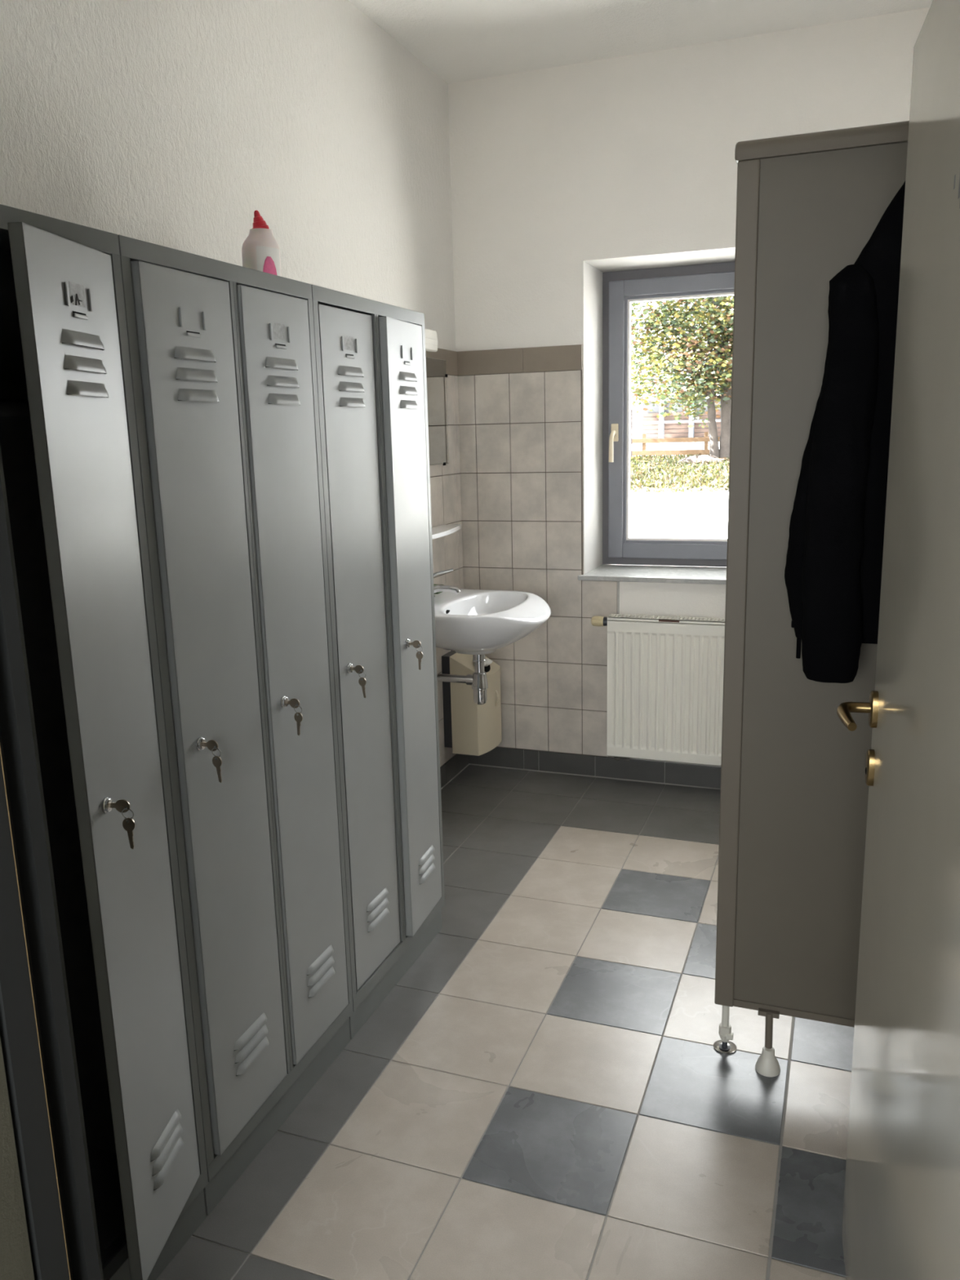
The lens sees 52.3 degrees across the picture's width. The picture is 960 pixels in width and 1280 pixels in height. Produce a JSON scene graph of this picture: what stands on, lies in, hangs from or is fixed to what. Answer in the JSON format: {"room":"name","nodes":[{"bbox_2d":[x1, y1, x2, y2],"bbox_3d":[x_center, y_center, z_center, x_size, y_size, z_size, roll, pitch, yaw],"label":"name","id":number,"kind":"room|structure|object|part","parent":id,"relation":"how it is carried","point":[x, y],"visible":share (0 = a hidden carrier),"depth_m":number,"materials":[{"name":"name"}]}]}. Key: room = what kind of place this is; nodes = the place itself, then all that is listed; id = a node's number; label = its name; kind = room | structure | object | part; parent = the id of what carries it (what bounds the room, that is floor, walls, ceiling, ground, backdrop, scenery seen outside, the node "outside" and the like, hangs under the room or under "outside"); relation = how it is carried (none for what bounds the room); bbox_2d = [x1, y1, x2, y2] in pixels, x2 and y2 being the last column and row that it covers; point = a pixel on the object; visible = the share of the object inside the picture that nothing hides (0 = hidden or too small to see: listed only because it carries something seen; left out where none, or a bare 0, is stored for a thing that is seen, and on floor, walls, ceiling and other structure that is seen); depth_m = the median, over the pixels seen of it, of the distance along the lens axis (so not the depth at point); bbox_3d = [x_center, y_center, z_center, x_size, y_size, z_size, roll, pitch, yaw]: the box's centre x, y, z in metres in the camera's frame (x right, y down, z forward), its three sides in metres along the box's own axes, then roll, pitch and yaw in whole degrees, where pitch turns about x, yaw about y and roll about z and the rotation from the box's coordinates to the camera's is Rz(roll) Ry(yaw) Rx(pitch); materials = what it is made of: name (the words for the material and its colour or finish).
{"room":"changing room","nodes":[
{"label":"changing room","id":0,"kind":"room"},
{"bbox_2d":[0,1038,34,1279],"bbox_3d":[-0.065,-0.023,0.633,2.600,2.949,0.330,3,13,20],"label":"wall","id":1,"kind":"structure","parent":0,"point":[15,1260],"depth_m":1.02,"materials":[{"name":"paint"}]},
{"bbox_2d":[0,475,100,1279],"bbox_3d":[-0.045,0.265,0.851,1.065,2.095,0.085,3,13,20],"label":"door","id":2,"kind":"structure","parent":1,"relation":"in","point":[35,1034],"depth_m":1.04,"materials":[{"name":"paint"}]},
{"bbox_2d":[836,0,959,1279],"bbox_3d":[0.512,0.222,1.176,0.105,2.000,0.925,2,12,16],"label":"door leaf","id":3,"kind":"structure","parent":2,"relation":"attached to","point":[901,1216],"depth_m":1.19,"materials":[{"name":"paint"}]},
{"bbox_3d":[0.587,0.118,1.533,0.053,0.022,0.104,3,13,20],"label":"lever","id":4,"kind":"part","parent":3,"relation":"part of","materials":[{"name":"gold metal"}]},
{"bbox_2d":[0,0,455,351],"bbox_3d":[-0.772,-0.472,2.843,0.300,2.949,4.101,3,13,20],"label":"wall","id":5,"kind":"structure","parent":0,"point":[168,123],"depth_m":2.62,"materials":[{"name":"paint"}]},
{"bbox_2d":[424,328,437,351],"bbox_3d":[-0.297,-1.093,3.510,0.066,0.078,0.585,3,13,20],"label":"lamp","id":6,"kind":"object","parent":5,"relation":"attached to","point":[431,337],"visible":0.23,"depth_m":3.71,"materials":[{"name":"white plastic"}]},
{"bbox_2d":[426,357,448,465],"bbox_3d":[-0.270,-0.856,3.671,0.008,0.420,0.789,3,13,20],"label":"wall mirror","id":7,"kind":"object","parent":5,"relation":"attached to","point":[436,373],"visible":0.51,"depth_m":3.93,"materials":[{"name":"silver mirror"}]},
{"bbox_2d":[425,347,463,767],"bbox_3d":[-0.326,-0.220,3.638,0.011,1.733,1.417,3,13,20],"label":"wall tiles","id":8,"kind":"structure","parent":5,"relation":"attached to","point":[445,480],"depth_m":4.10,"materials":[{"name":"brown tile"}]},
{"bbox_2d":[441,650,502,755],"bbox_3d":[-0.022,0.257,4.209,0.210,0.422,0.230,3,13,20],"label":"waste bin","id":9,"kind":"object","parent":8,"relation":"attached to","point":[470,728],"visible":0.72,"depth_m":4.13,"materials":[{"name":"beige plastic"}]},
{"bbox_2d":[484,657,492,666],"bbox_3d":[0.014,0.096,4.145,0.050,0.033,0.093,5,14,28],"label":"paper towel","id":10,"kind":"object","parent":9,"relation":"in","point":[488,661],"visible":0.36,"depth_m":4.14,"materials":[{"name":"white paper"}]},
{"bbox_3d":[0.073,0.252,4.199,0.026,0.077,0.015,8,15,37],"label":"bin handle","id":11,"kind":"part","parent":9,"relation":"part of","materials":[{"name":"beige plastic"}]},
{"bbox_2d":[434,588,551,654],"bbox_3d":[-0.006,-0.053,3.724,0.542,0.200,0.606,3,13,20],"label":"washbasin","id":12,"kind":"object","parent":8,"relation":"attached to","point":[468,621],"visible":0.9,"depth_m":3.56,"materials":[{"name":"white ceramic"}]},
{"bbox_2d":[433,568,460,597],"bbox_3d":[-0.150,-0.218,3.761,0.158,0.110,0.052,1,12,13],"label":"tap","id":13,"kind":"object","parent":12,"relation":"on","point":[438,588],"visible":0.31,"depth_m":3.75,"materials":[{"name":"silver metal"}]},
{"bbox_3d":[-0.163,-0.252,3.771,0.120,0.048,0.042,-3,12,-6],"label":"lever","id":14,"kind":"part","parent":13,"relation":"part of","materials":[{"name":"silver metal"}]},
{"bbox_3d":[-0.135,-0.193,3.758,0.126,0.036,0.030,2,12,17],"label":"spout","id":15,"kind":"part","parent":13,"relation":"part of","materials":[{"name":"silver metal"}]},
{"bbox_2d":[436,653,488,705],"bbox_3d":[-0.114,0.139,3.808,0.303,0.213,0.068,3,13,20],"label":"trap","id":16,"kind":"object","parent":12,"relation":"attached to","point":[478,680],"visible":0.8,"depth_m":3.75,"materials":[{"name":"silver metal"}]},
{"bbox_2d":[431,524,461,539],"bbox_3d":[-0.210,-0.400,3.728,0.125,0.016,0.675,3,13,20],"label":"shelf","id":17,"kind":"object","parent":5,"relation":"attached to","point":[441,531],"visible":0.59,"depth_m":3.84,"materials":[{"name":"white ceramic"}]},
{"bbox_2d":[440,753,469,789],"bbox_3d":[-0.302,0.666,3.822,0.014,0.094,1.412,3,13,20],"label":"baseboard","id":18,"kind":"structure","parent":5,"relation":"attached to","point":[458,762],"depth_m":4.29,"materials":[{"name":"tile"}]},
{"bbox_2d":[155,764,853,1279],"bbox_3d":[0.033,1.251,1.482,2.920,0.100,5.766,3,13,20],"label":"floor","id":19,"kind":"structure","parent":0,"point":[544,1092],"depth_m":2.20,"materials":[{"name":"beige tile"}]},
{"bbox_2d":[0,204,208,1279],"bbox_3d":[-0.841,0.295,1.515,0.546,1.800,0.595,3,13,20],"label":"tall cabinet","id":20,"kind":"object","parent":19,"relation":"on","point":[70,474],"visible":0.85,"depth_m":1.57,"materials":[{"name":"metal"}]},
{"bbox_2d":[0,399,30,417],"bbox_3d":[-0.861,-0.358,1.543,0.414,0.024,0.284,3,13,20],"label":"shelf","id":21,"kind":"object","parent":20,"relation":"attached to","point":[8,407],"depth_m":1.43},
{"bbox_2d":[110,799,135,848],"bbox_3d":[-0.544,0.281,1.492,0.037,0.080,0.006,0,12,6],"label":"keys","id":22,"kind":"object","parent":20,"relation":"attached to","point":[122,806],"visible":1,"depth_m":1.49,"materials":[{"name":"silver metal"}]},
{"bbox_2d":[117,235,353,1215],"bbox_3d":[-0.656,0.173,2.070,0.496,1.800,0.595,3,13,20],"label":"tall cabinet","id":23,"kind":"object","parent":19,"relation":"on","point":[223,357],"visible":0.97,"depth_m":1.91,"materials":[{"name":"metal"}]},
{"bbox_3d":[-0.493,0.172,1.855,0.020,1.646,0.257,3,13,19],"label":"door","id":24,"kind":"part","parent":23,"relation":"part of","materials":[{"name":"metal"}]},
{"bbox_2d":[203,739,222,782],"bbox_3d":[-0.484,0.220,1.776,0.037,0.080,0.006,3,13,20],"label":"keys","id":25,"kind":"object","parent":23,"relation":"attached to","point":[212,745],"visible":1,"depth_m":1.77,"materials":[{"name":"silver metal"}]},
{"bbox_2d":[241,210,281,276],"bbox_3d":[-0.530,-0.927,2.377,0.061,0.219,0.097,7,15,36],"label":"bottle","id":26,"kind":"object","parent":23,"relation":"on","point":[260,251],"visible":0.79,"depth_m":2.35,"materials":[{"name":"beige plastic"}]},
{"bbox_3d":[-0.395,0.113,2.120,0.020,1.646,0.250,3,13,20],"label":"door","id":27,"kind":"part","parent":23,"relation":"part of","materials":[{"name":"metal"}]},
{"bbox_2d":[286,697,302,735],"bbox_3d":[-0.387,0.161,2.044,0.037,0.080,0.006,3,13,20],"label":"keys","id":28,"kind":"object","parent":23,"relation":"attached to","point":[294,703],"visible":1,"depth_m":2.04,"materials":[{"name":"silver metal"}]},
{"bbox_2d":[311,284,444,1039],"bbox_3d":[-0.445,0.053,2.616,0.503,1.800,0.595,3,13,20],"label":"tall cabinet","id":29,"kind":"object","parent":19,"relation":"on","point":[371,357],"visible":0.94,"depth_m":2.48,"materials":[{"name":"metal"}]},
{"bbox_2d":[351,665,366,697],"bbox_3d":[-0.287,0.099,2.325,0.037,0.080,0.006,3,13,20],"label":"keys","id":30,"kind":"object","parent":29,"relation":"attached to","point":[358,669],"visible":1,"depth_m":2.32,"materials":[{"name":"silver metal"}]},
{"bbox_3d":[-0.293,0.051,2.405,0.020,1.646,0.257,3,13,20],"label":"door","id":31,"kind":"part","parent":29,"relation":"part of","materials":[{"name":"metal"}]},
{"bbox_3d":[-0.181,-0.007,2.664,0.020,1.646,0.250,2,12,17],"label":"door","id":32,"kind":"part","parent":29,"relation":"part of","materials":[{"name":"metal"}]},
{"bbox_2d":[409,640,422,670],"bbox_3d":[-0.168,0.040,2.589,0.037,0.080,0.006,3,13,20],"label":"keys","id":33,"kind":"object","parent":29,"relation":"attached to","point":[416,643],"visible":1,"depth_m":2.58,"materials":[{"name":"silver metal"}]},
{"bbox_2d":[713,120,909,1076],"bbox_3d":[1.126,0.033,1.941,1.264,2.039,0.114,3,13,20],"label":"cabinet","id":34,"kind":"object","parent":19,"relation":"on","point":[794,790],"visible":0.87,"depth_m":2.12,"materials":[{"name":"metal"}]},
{"bbox_3d":[0.598,0.990,2.386,0.055,0.010,0.055,3,13,20],"label":"foot plate","id":35,"kind":"part","parent":34,"relation":"part of","materials":[{"name":"silver metal"}]},
{"bbox_3d":[0.592,0.899,2.357,0.017,0.080,0.017,3,13,20],"label":"leg","id":36,"kind":"part","parent":34,"relation":"part of","materials":[{"name":"plastic"}]},
{"bbox_3d":[0.564,-0.045,2.154,0.044,1.869,0.037,3,13,20],"label":"post","id":37,"kind":"part","parent":34,"relation":"part of","materials":[{"name":"grey metal"}]},
{"bbox_3d":[0.675,0.915,2.292,0.048,0.093,0.026,3,13,20],"label":"leg","id":38,"kind":"part","parent":34,"relation":"part of","materials":[{"name":"grey metal"}]},
{"bbox_3d":[1.177,0.889,2.127,1.214,0.018,0.033,3,13,20],"label":"rail","id":39,"kind":"part","parent":34,"relation":"part of","materials":[{"name":"grey metal"}]},
{"bbox_3d":[1.107,-0.948,1.748,1.264,0.040,0.047,3,13,20],"label":"rail","id":40,"kind":"part","parent":34,"relation":"part of","materials":[{"name":"grey metal"}]},
{"bbox_2d":[784,181,905,683],"bbox_3d":[0.840,-0.394,1.859,0.482,0.968,0.160,3,13,20],"label":"jacket","id":41,"kind":"object","parent":34,"relation":"hanging from","point":[833,571],"visible":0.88,"depth_m":1.87,"materials":[{"name":"black fabric"}]},
{"bbox_2d":[348,0,933,84],"bbox_3d":[0.173,-1.724,1.034,3.200,0.200,6.246,3,13,20],"label":"ceiling","id":42,"kind":"structure","parent":0,"point":[459,41],"depth_m":3.37,"materials":[{"name":"paint"}]},
{"bbox_2d":[448,7,929,767],"bbox_3d":[1.209,-0.761,3.975,2.600,2.949,0.470,3,13,20],"label":"wall","id":43,"kind":"structure","parent":0,"point":[563,177],"depth_m":3.77,"materials":[{"name":"paint"}]},
{"bbox_2d":[457,344,617,757],"bbox_3d":[0.245,-0.347,4.171,0.699,1.733,0.011,3,13,20],"label":"wall tiles","id":44,"kind":"structure","parent":43,"relation":"attached to","point":[521,409],"depth_m":4.15,"materials":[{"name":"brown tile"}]},
{"bbox_2d":[468,746,720,789],"bbox_3d":[1.157,0.586,4.027,2.600,0.094,0.014,3,13,20],"label":"baseboard","id":45,"kind":"structure","parent":43,"relation":"attached to","point":[633,770],"depth_m":4.25,"materials":[{"name":"tile"}]},
{"bbox_2d":[617,581,619,617],"bbox_3d":[0.585,0.129,4.146,0.006,0.768,0.012,3,13,20],"label":"trim","id":46,"kind":"structure","parent":43,"relation":"attached to","point":[618,582],"depth_m":4.08,"materials":[{"name":"paint"}]},
{"bbox_2d":[577,261,734,584],"bbox_3d":[1.057,-0.883,3.947,1.258,1.270,0.427,3,13,20],"label":"window","id":47,"kind":"structure","parent":43,"relation":"in","point":[628,557],"depth_m":4.21,"materials":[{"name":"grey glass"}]},
{"bbox_3d":[0.578,-0.855,4.240,0.032,0.163,0.063,3,13,20],"label":"handle","id":48,"kind":"part","parent":47,"relation":"part of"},
{"bbox_3d":[1.061,-0.266,4.047,1.258,0.021,0.362,3,13,20],"label":"sill","id":49,"kind":"part","parent":47,"relation":"part of","materials":[{"name":"stone"}]},
{"bbox_2d":[591,613,724,766],"bbox_3d":[0.986,0.224,3.949,1.085,0.625,0.108,3,13,20],"label":"radiator","id":50,"kind":"object","parent":43,"relation":"attached to","point":[665,676],"visible":0.52,"depth_m":3.98,"materials":[{"name":"metal"}]},
{"bbox_2d":[608,613,724,624],"bbox_3d":[1.007,-0.068,3.859,1.010,0.018,0.074,3,13,20],"label":"grille","id":51,"kind":"object","parent":50,"relation":"attached to","point":[612,620],"depth_m":3.94,"materials":[{"name":"metal"}]},
{"label":"outside","id":52,"kind":"structure","parent":0,"visible":0},
{"bbox_2d":[609,491,728,567],"bbox_3d":[1.025,-1.561,14.339,85.000,0.038,18.674,3,13,20],"label":"gravel yard","id":53,"kind":"structure","parent":52,"point":[695,514],"depth_m":16.95,"materials":[{"name":"white gravel"}]},
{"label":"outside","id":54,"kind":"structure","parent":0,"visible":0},
{"bbox_2d":[630,453,729,493],"bbox_3d":[5.910,-4.690,27.114,85.000,0.640,10.838,3,13,20],"label":"lawn","id":55,"kind":"structure","parent":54,"point":[710,467],"depth_m":25.05,"materials":[{"name":"green plant"}]},
{"bbox_2d":[630,408,632,457],"bbox_3d":[4.764,-6.436,30.782,0.057,1.620,0.060,3,13,20],"label":"pole","id":56,"kind":"object","parent":55,"relation":"on","point":[631,418],"visible":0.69,"depth_m":30.74,"materials":[{"name":"paint"}]},
{"bbox_2d":[631,431,719,457],"bbox_3d":[6.165,-6.138,31.062,10.600,0.877,0.150,3,13,20],"label":"wooden fence","id":57,"kind":"object","parent":55,"relation":"on","point":[644,440],"visible":0.17,"depth_m":31.02,"materials":[{"name":"brown wood"}]},
{"bbox_3d":[5.274,-6.190,31.417,0.120,0.877,0.100,3,13,20],"label":"post","id":58,"kind":"part","parent":57,"relation":"part of","materials":[{"name":"brown wood"}]},
{"bbox_3d":[6.151,-5.954,31.051,10.600,0.160,0.045,3,13,20],"label":"rail","id":59,"kind":"part","parent":57,"relation":"part of","materials":[{"name":"brown wood"}]},
{"bbox_3d":[6.141,-6.326,30.972,10.600,0.150,0.045,3,13,20],"label":"rail","id":60,"kind":"part","parent":57,"relation":"part of","materials":[{"name":"brown wood"}]},
{"bbox_3d":[7.110,-6.093,30.739,0.120,0.877,0.100,3,13,20],"label":"post","id":61,"kind":"part","parent":57,"relation":"part of","materials":[{"name":"brown wood"}]},
{"bbox_2d":[630,456,729,493],"bbox_3d":[4.346,-4.601,26.741,12.852,0.672,9.115,3,13,20],"label":"fallen leaves","id":62,"kind":"object","parent":55,"relation":"on","point":[668,490],"visible":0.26,"depth_m":24.34,"materials":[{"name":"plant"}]},
{"bbox_2d":[631,295,733,458],"bbox_3d":[7.055,-9.789,29.177,9.372,8.957,5.874,2,12,14],"label":"autumn tree","id":63,"kind":"object","parent":55,"relation":"on","point":[713,376],"visible":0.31,"depth_m":28.98,"materials":[{"name":"green plant"}]},
{"bbox_2d":[678,454,723,463],"bbox_3d":[6.597,-5.412,29.216,1.500,0.249,1.000,3,13,20],"label":"heap","id":64,"kind":"object","parent":55,"relation":"on","point":[705,458],"visible":0.88,"depth_m":28.97,"materials":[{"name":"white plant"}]},
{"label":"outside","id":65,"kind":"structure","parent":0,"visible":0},
{"bbox_2d":[631,427,719,455],"bbox_3d":[10.727,-12.712,60.669,140.000,0.980,58.000,3,13,20],"label":"road","id":66,"kind":"structure","parent":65,"point":[637,432],"depth_m":39.05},
{"bbox_2d":[631,376,720,438],"bbox_3d":[11.202,-11.029,46.163,7.500,3.100,5.900,3,13,20],"label":"shed","id":67,"kind":"object","parent":66,"relation":"on","point":[666,427],"visible":0.28,"depth_m":45.34,"materials":[{"name":"brown wood"}]},
{"bbox_3d":[8.414,-10.138,45.302,0.220,1.850,0.220,3,13,20],"label":"post","id":68,"kind":"part","parent":67,"relation":"part of","materials":[{"name":"white wood"}]},
{"bbox_3d":[10.543,-9.983,44.530,6.700,0.120,0.130,3,13,20],"label":"cross rail","id":69,"kind":"part","parent":67,"relation":"part of","materials":[{"name":"wood"}]},
{"bbox_3d":[9.697,-10.070,44.828,0.220,1.850,0.220,3,13,20],"label":"post","id":70,"kind":"part","parent":67,"relation":"part of","materials":[{"name":"white wood"}]}
]}

